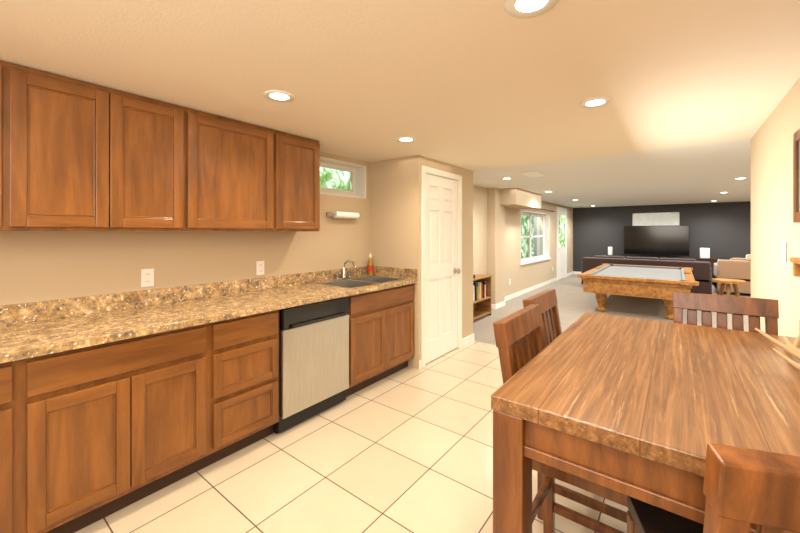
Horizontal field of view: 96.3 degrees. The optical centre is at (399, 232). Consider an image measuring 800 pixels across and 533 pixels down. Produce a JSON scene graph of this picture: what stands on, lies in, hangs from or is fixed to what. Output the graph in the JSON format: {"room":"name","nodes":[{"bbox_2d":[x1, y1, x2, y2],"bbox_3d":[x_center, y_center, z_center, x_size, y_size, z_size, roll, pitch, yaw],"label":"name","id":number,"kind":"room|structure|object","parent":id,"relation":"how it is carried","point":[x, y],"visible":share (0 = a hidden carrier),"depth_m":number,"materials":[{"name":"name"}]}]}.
{"room":"basement kitchen","nodes":[
{"label":"basement kitchen","id":0,"kind":"room"},
{"bbox_2d":[0,152,572,305],"bbox_3d":[1.287,0.285,6.288,0.250,2.175,14.420,0,0,38],"label":"wall","id":1,"kind":"structure","parent":0,"point":[36,266],"depth_m":2.62,"materials":[{"name":"beige paint"}]},
{"bbox_2d":[0,60,31,230],"bbox_3d":[-2.007,-0.389,1.557,0.328,0.762,0.502,0,0,38],"label":"upper cabinet","id":2,"kind":"object","parent":1,"relation":"attached to","point":[15,80],"depth_m":1.63,"materials":[{"name":"brown wood"}]},
{"bbox_2d":[32,69,127,230],"bbox_3d":[-1.783,-0.389,1.846,0.328,0.762,0.497,0,0,38],"label":"upper cabinet","id":3,"kind":"object","parent":1,"relation":"attached to","point":[76,155],"depth_m":1.80,"materials":[{"name":"brown wood"}]},
{"bbox_2d":[141,268,153,286],"bbox_3d":[-1.627,0.293,2.309,0.009,0.114,0.070,0,0,38],"label":"electrical outlet","id":4,"kind":"object","parent":1,"relation":"attached to","point":[147,277],"visible":1,"depth_m":2.31,"materials":[{"name":"white plastic"}]},
{"bbox_2d":[128,93,199,230],"bbox_3d":[-1.549,-0.389,2.148,0.328,0.762,0.496,0,0,38],"label":"upper cabinet","id":5,"kind":"object","parent":1,"relation":"attached to","point":[164,138],"depth_m":2.10,"materials":[{"name":"brown wood"}]},
{"bbox_2d":[200,111,283,230],"bbox_3d":[-1.251,-0.389,2.534,0.328,0.762,0.748,0,0,38],"label":"upper cabinet","id":6,"kind":"object","parent":1,"relation":"attached to","point":[242,163],"depth_m":2.47,"materials":[{"name":"brown wood"}]},
{"bbox_2d":[256,261,263,274],"bbox_3d":[-1.143,0.293,2.934,0.009,0.114,0.070,0,0,38],"label":"electrical outlet","id":7,"kind":"object","parent":1,"relation":"attached to","point":[259,267],"visible":1,"depth_m":2.93,"materials":[{"name":"white plastic"}]},
{"bbox_2d":[284,133,319,230],"bbox_3d":[-0.949,-0.389,2.923,0.328,0.762,0.504,0,0,38],"label":"upper cabinet","id":8,"kind":"object","parent":1,"relation":"attached to","point":[301,154],"depth_m":2.88,"materials":[{"name":"brown wood"}]},
{"bbox_2d":[320,157,365,198],"bbox_3d":[-0.661,-0.547,3.731,0.200,0.360,0.690,0,0,38],"label":"window","id":9,"kind":"structure","parent":1,"relation":"in","point":[337,178],"depth_m":3.84,"materials":[{"name":"white"}]},
{"bbox_2d":[327,211,359,218],"bbox_3d":[-0.560,-0.172,3.614,0.100,0.064,0.382,0,0,38],"label":"paper towel","id":10,"kind":"object","parent":1,"relation":"attached to","point":[338,214],"visible":1,"depth_m":3.55,"materials":[{"name":"white paper"}]},
{"bbox_2d":[493,300,505,309],"bbox_3d":[1.820,1.328,6.540,0.043,0.090,0.456,0,0,38],"label":"baseboard","id":11,"kind":"structure","parent":1,"relation":"attached to","point":[495,306],"depth_m":6.48,"materials":[{"name":"white wood"}]},
{"bbox_2d":[505,278,556,300],"bbox_3d":[3.133,1.328,8.458,0.013,0.090,4.187,0,0,38],"label":"baseboard","id":12,"kind":"structure","parent":1,"relation":"attached to","point":[527,290],"depth_m":8.20,"materials":[{"name":"white wood"}]},
{"bbox_2d":[520,211,550,264],"bbox_3d":[3.256,0.123,8.766,0.230,1.200,2.270,0,0,38],"label":"window","id":13,"kind":"structure","parent":1,"relation":"in","point":[532,236],"depth_m":9.04,"materials":[{"name":"white"}]},
{"bbox_2d":[556,207,566,280],"bbox_3d":[4.784,0.328,10.512,0.102,2.090,1.060,0,0,38],"label":"door","id":14,"kind":"structure","parent":1,"relation":"in","point":[561,243],"depth_m":10.45,"materials":[{"name":"white wood"}]},
{"bbox_2d":[75,341,627,532],"bbox_3d":[-0.092,1.403,1.779,3.590,0.060,5.600,0,0,38],"label":"floor","id":15,"kind":"structure","parent":0,"point":[408,449],"depth_m":2.02,"materials":[{"name":"beige tile"}]},
{"bbox_2d":[0,354,51,532],"bbox_3d":[-1.977,0.942,1.358,0.618,0.862,0.828,0,0,38],"label":"base cabinet","id":16,"kind":"object","parent":15,"relation":"on","point":[25,384],"depth_m":1.46,"materials":[{"name":"brown wood"}]},
{"bbox_2d":[52,322,215,532],"bbox_3d":[-1.543,0.942,1.919,0.618,0.862,0.740,0,0,38],"label":"base cabinet","id":17,"kind":"object","parent":15,"relation":"on","point":[89,435],"depth_m":1.73,"materials":[{"name":"brown wood"}]},
{"bbox_2d":[0,266,416,363],"bbox_3d":[-1.151,0.508,2.407,0.642,0.274,3.497,0,0,38],"label":"countertop","id":18,"kind":"structure","parent":17,"relation":"on","point":[34,329],"depth_m":2.13,"materials":[{"name":"stone"}]},
{"bbox_2d":[334,260,355,279],"bbox_3d":[-0.504,0.370,3.546,0.195,0.199,0.220,0,0,38],"label":"faucet","id":19,"kind":"object","parent":18,"relation":"on","point":[349,276],"visible":0.98,"depth_m":3.57,"materials":[{"name":"silver metal"}]},
{"bbox_2d":[368,253,372,275],"bbox_3d":[-0.322,0.350,3.903,0.061,0.240,0.059,0,0,38],"label":"soap bottle","id":20,"kind":"object","parent":18,"relation":"on","point":[370,266],"visible":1,"depth_m":3.88,"materials":[{"name":"orange"}]},
{"bbox_2d":[216,310,278,461],"bbox_3d":[-1.199,0.942,2.363,0.618,0.862,0.533,0,0,38],"label":"base cabinet","id":21,"kind":"object","parent":15,"relation":"on","point":[247,347],"depth_m":2.20,"materials":[{"name":"brown wood"}]},
{"bbox_2d":[273,296,348,433],"bbox_3d":[-0.826,0.944,2.806,0.632,0.858,0.617,0,0,38],"label":"dishwasher","id":22,"kind":"object","parent":15,"relation":"on","point":[313,359],"visible":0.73,"depth_m":2.58,"materials":[{"name":"metal"}]},
{"bbox_2d":[346,295,413,396],"bbox_3d":[-0.372,1.043,3.432,0.618,0.660,0.921,0,0,38],"label":"base cabinet","id":23,"kind":"object","parent":15,"relation":"on","point":[381,328],"depth_m":3.18,"materials":[{"name":"brown wood"}]},
{"bbox_2d":[493,304,626,532],"bbox_3d":[0.666,0.850,1.337,0.492,1.046,0.428,0,0,38],"label":"chair","id":24,"kind":"object","parent":15,"relation":"on","point":[520,339],"visible":0.31,"depth_m":1.42,"materials":[{"name":"brown wood"}]},
{"bbox_2d":[523,289,628,522],"bbox_3d":[0.926,0.850,1.777,0.492,1.046,0.428,0,0,38],"label":"chair","id":25,"kind":"object","parent":15,"relation":"on","point":[546,300],"visible":0.15,"depth_m":1.75,"materials":[{"name":"brown wood"}]},
{"bbox_2d":[491,312,799,532],"bbox_3d":[1.012,0.915,1.269,0.880,0.915,1.335,0,0,38],"label":"dining table","id":26,"kind":"object","parent":15,"relation":"on","point":[645,410],"visible":0.98,"depth_m":0.98,"materials":[{"name":"brown wood"}]},
{"bbox_2d":[755,320,799,369],"bbox_3d":[1.346,0.401,1.227,0.148,0.114,0.694,0,0,38],"label":"driftwood decor","id":27,"kind":"object","parent":26,"relation":"on","point":[791,347],"visible":1,"depth_m":1.25,"materials":[{"name":"beige wood"}]},
{"bbox_2d":[627,443,799,532],"bbox_3d":[0.734,0.850,0.690,0.408,1.046,0.492,0,0,18],"label":"chair","id":28,"kind":"object","parent":15,"relation":"on","point":[744,489],"visible":0.96,"depth_m":0.52,"materials":[{"name":"brown wood"}]},
{"bbox_2d":[673,291,778,334],"bbox_3d":[1.546,0.850,1.698,0.408,1.046,0.492,0,0,38],"label":"chair","id":29,"kind":"object","parent":15,"relation":"on","point":[738,308],"visible":0.21,"depth_m":1.84,"materials":[{"name":"brown wood"}]},
{"bbox_2d":[370,155,423,368],"bbox_3d":[-0.046,0.294,3.823,0.660,2.157,0.090,0,0,38],"label":"wall","id":30,"kind":"structure","parent":0,"point":[395,213],"depth_m":3.73,"materials":[{"name":"beige paint"}]},
{"bbox_2d":[0,0,799,207],"bbox_3d":[3.560,-0.883,4.528,6.000,0.218,14.420,0,0,38],"label":"ceiling","id":31,"kind":"structure","parent":0,"point":[474,85],"depth_m":1.76,"materials":[{"name":"beige paint"}]},
{"bbox_2d":[263,90,294,101],"bbox_3d":[-0.684,-0.771,2.035,0.176,0.006,0.176,0,0,38],"label":"recessed light","id":32,"kind":"object","parent":31,"relation":"in","point":[279,95],"visible":1,"depth_m":2.03,"materials":[{"name":"white"}]},
{"bbox_2d":[396,137,416,142],"bbox_3d":[0.050,-0.771,2.984,0.176,0.006,0.176,0,0,38],"label":"recessed light","id":33,"kind":"object","parent":31,"relation":"in","point":[405,139],"visible":0.98,"depth_m":2.98,"materials":[{"name":"white"}]},
{"bbox_2d":[500,188,540,208],"bbox_3d":[2.350,-0.649,7.097,0.440,0.305,1.500,0,0,38],"label":"soffit","id":34,"kind":"structure","parent":31,"relation":"attached to","point":[516,198],"depth_m":6.63,"materials":[{"name":"beige paint"}]},
{"bbox_2d":[504,0,557,17],"bbox_3d":[0.441,-0.771,1.202,0.176,0.006,0.176,0,0,38],"label":"recessed light","id":35,"kind":"object","parent":31,"relation":"in","point":[513,7],"visible":1,"depth_m":1.23,"materials":[{"name":"white"}]},
{"bbox_2d":[520,171,544,176],"bbox_3d":[1.815,-0.785,4.887,0.200,0.011,0.450,0,0,38],"label":"ceiling vent","id":36,"kind":"object","parent":31,"relation":"in","point":[533,174],"visible":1,"depth_m":4.84,"materials":[{"name":"white"}]},
{"bbox_2d":[579,97,611,107],"bbox_3d":[1.163,-0.771,2.135,0.176,0.006,0.176,0,0,38],"label":"recessed light","id":37,"kind":"object","parent":31,"relation":"in","point":[595,102],"visible":1,"depth_m":2.13,"materials":[{"name":"white"}]},
{"bbox_2d":[424,157,469,338],"bbox_3d":[0.515,0.294,4.091,0.100,2.157,1.020,0,0,38],"label":"wall","id":38,"kind":"structure","parent":0,"point":[446,167],"depth_m":4.36,"materials":[{"name":"beige paint"}]},
{"bbox_2d":[426,174,456,363],"bbox_3d":[0.449,0.379,3.971,0.035,1.972,0.712,0,0,38],"label":"closet door","id":39,"kind":"structure","parent":38,"relation":"in","point":[441,266],"depth_m":3.94,"materials":[{"name":"white wood"}]},
{"bbox_2d":[421,165,461,367],"bbox_3d":[0.439,0.349,3.979,0.116,2.047,0.844,0,0,38],"label":"door frame","id":40,"kind":"structure","parent":38,"relation":"attached to","point":[425,170],"depth_m":3.73,"materials":[{"name":"white wood"}]},
{"bbox_2d":[462,333,473,346],"bbox_3d":[0.828,1.328,4.401,0.013,0.090,0.285,0,0,38],"label":"baseboard","id":41,"kind":"structure","parent":38,"relation":"attached to","point":[467,340],"depth_m":4.40,"materials":[{"name":"white wood"}]},
{"bbox_2d":[470,170,472,334],"bbox_3d":[0.637,0.294,4.705,0.660,2.157,0.100,0,0,38],"label":"wall","id":42,"kind":"structure","parent":0,"point":[471,252],"depth_m":4.50,"materials":[{"name":"beige paint"}]},
{"bbox_2d":[487,188,504,303],"bbox_3d":[1.767,0.285,6.581,0.150,2.175,0.430,0,0,38],"label":"column","id":43,"kind":"structure","parent":0,"point":[495,239],"depth_m":6.44,"materials":[{"name":"beige paint"}]},
{"bbox_2d":[473,274,750,344],"bbox_3d":[5.275,1.403,6.742,6.000,0.060,8.820,0,0,38],"label":"floor","id":44,"kind":"structure","parent":0,"point":[575,302],"depth_m":6.45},
{"bbox_2d":[473,274,491,320],"bbox_3d":[1.140,1.043,5.644,0.274,0.660,0.880,0,0,38],"label":"bookcase","id":45,"kind":"object","parent":44,"relation":"on","point":[481,307],"visible":0.27,"depth_m":5.91,"materials":[{"name":"brown wood"}]},
{"bbox_2d":[473,275,485,301],"bbox_3d":[1.125,0.863,5.622,0.189,0.399,0.768,0,0,38],"label":"books","id":46,"kind":"object","parent":45,"relation":"in","point":[479,289],"visible":0.46,"depth_m":5.70,"materials":[{"name":"multicoloured paper"}]},
{"bbox_2d":[577,263,698,319],"bbox_3d":[4.550,1.052,6.803,1.640,0.643,2.850,0,0,38],"label":"pool table","id":47,"kind":"object","parent":44,"relation":"on","point":[602,281],"visible":1,"depth_m":5.96,"materials":[{"name":"brown wood"}]},
{"bbox_2d":[581,256,711,293],"bbox_3d":[5.818,0.983,8.604,2.480,0.780,0.970,0,0,38],"label":"sofa","id":48,"kind":"object","parent":44,"relation":"on","point":[702,273],"visible":0.5,"depth_m":7.97,"materials":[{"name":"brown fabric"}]},
{"bbox_2d":[601,254,718,284],"bbox_3d":[7.261,1.033,10.165,2.680,0.680,0.455,0,0,38],"label":"tv console","id":49,"kind":"object","parent":44,"relation":"on","point":[712,261],"visible":0.17,"depth_m":9.44,"materials":[{"name":"brown wood"}]},
{"bbox_2d":[608,247,612,254],"bbox_3d":[6.349,0.568,10.817,0.110,0.249,0.140,0,0,38],"label":"speaker unit","id":50,"kind":"object","parent":49,"relation":"on","point":[610,250],"visible":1,"depth_m":10.77,"materials":[{"name":"white plastic"}]},
{"bbox_2d":[624,225,689,256],"bbox_3d":[7.241,0.253,10.164,1.520,0.879,0.240,0,0,38],"label":"tv","id":51,"kind":"object","parent":49,"relation":"on","point":[667,240],"visible":1,"depth_m":10.10,"materials":[{"name":"black"}]},
{"bbox_2d":[700,248,709,258],"bbox_3d":[8.069,0.555,9.485,0.200,0.274,0.140,0,0,38],"label":"speaker unit","id":52,"kind":"object","parent":49,"relation":"on","point":[704,252],"visible":1,"depth_m":9.42,"materials":[{"name":"white plastic"}]},
{"bbox_2d":[712,278,745,296],"bbox_3d":[6.012,1.127,6.551,0.460,0.508,0.460,0,0,38],"label":"round side table","id":53,"kind":"object","parent":44,"relation":"on","point":[729,282],"visible":0.52,"depth_m":6.49,"materials":[{"name":"brown wood"}]},
{"bbox_2d":[714,254,750,293],"bbox_3d":[7.976,0.928,7.781,1.700,0.890,0.970,0,0,38],"label":"couch","id":54,"kind":"object","parent":44,"relation":"on","point":[736,268],"visible":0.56,"depth_m":7.75,"materials":[{"name":"brown fabric"}]},
{"bbox_2d":[573,201,750,271],"bbox_3d":[7.913,0.285,10.150,6.000,2.175,0.200,0,0,38],"label":"wall","id":55,"kind":"structure","parent":0,"point":[720,230],"depth_m":9.96,"materials":[{"name":"grey paint"}]},
{"bbox_2d":[635,213,677,222],"bbox_3d":[7.536,-0.360,10.562,1.508,0.807,0.010,0,0,38],"label":"window","id":56,"kind":"structure","parent":55,"relation":"in","point":[657,216],"depth_m":10.54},
{"bbox_2d":[633,212,678,225],"bbox_3d":[7.453,-0.360,10.456,1.108,0.407,0.120,0,0,38],"label":"window blind","id":57,"kind":"object","parent":56,"relation":"attached to","point":[660,219],"visible":0.88,"depth_m":10.42,"materials":[{"name":"white"}]},
{"bbox_2d":[751,77,799,337],"bbox_3d":[1.268,0.294,0.726,0.150,2.157,5.600,0,0,38],"label":"wall","id":58,"kind":"structure","parent":0,"point":[774,226],"depth_m":2.19,"materials":[{"name":"beige paint"}]},
{"bbox_2d":[782,242,786,262],"bbox_3d":[2.170,0.113,2.025,0.010,0.114,0.070,0,0,38],"label":"light switch","id":59,"kind":"object","parent":58,"relation":"attached to","point":[784,251],"visible":0.98,"depth_m":2.01,"materials":[{"name":"white plastic"}]},
{"bbox_2d":[790,257,799,276],"bbox_3d":[1.796,0.168,1.569,0.042,0.090,0.480,0,0,38],"label":"wall shelf","id":60,"kind":"object","parent":58,"relation":"attached to","point":[795,261],"visible":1,"depth_m":1.72,"materials":[{"name":"brown wood"}]},
{"bbox_2d":[793,129,799,222],"bbox_3d":[1.762,-0.272,1.507,0.019,0.450,0.740,0,0,38],"label":"picture frame","id":61,"kind":"object","parent":58,"relation":"attached to","point":[796,176],"visible":1,"depth_m":1.76,"materials":[{"name":"brown wood"}]}
]}

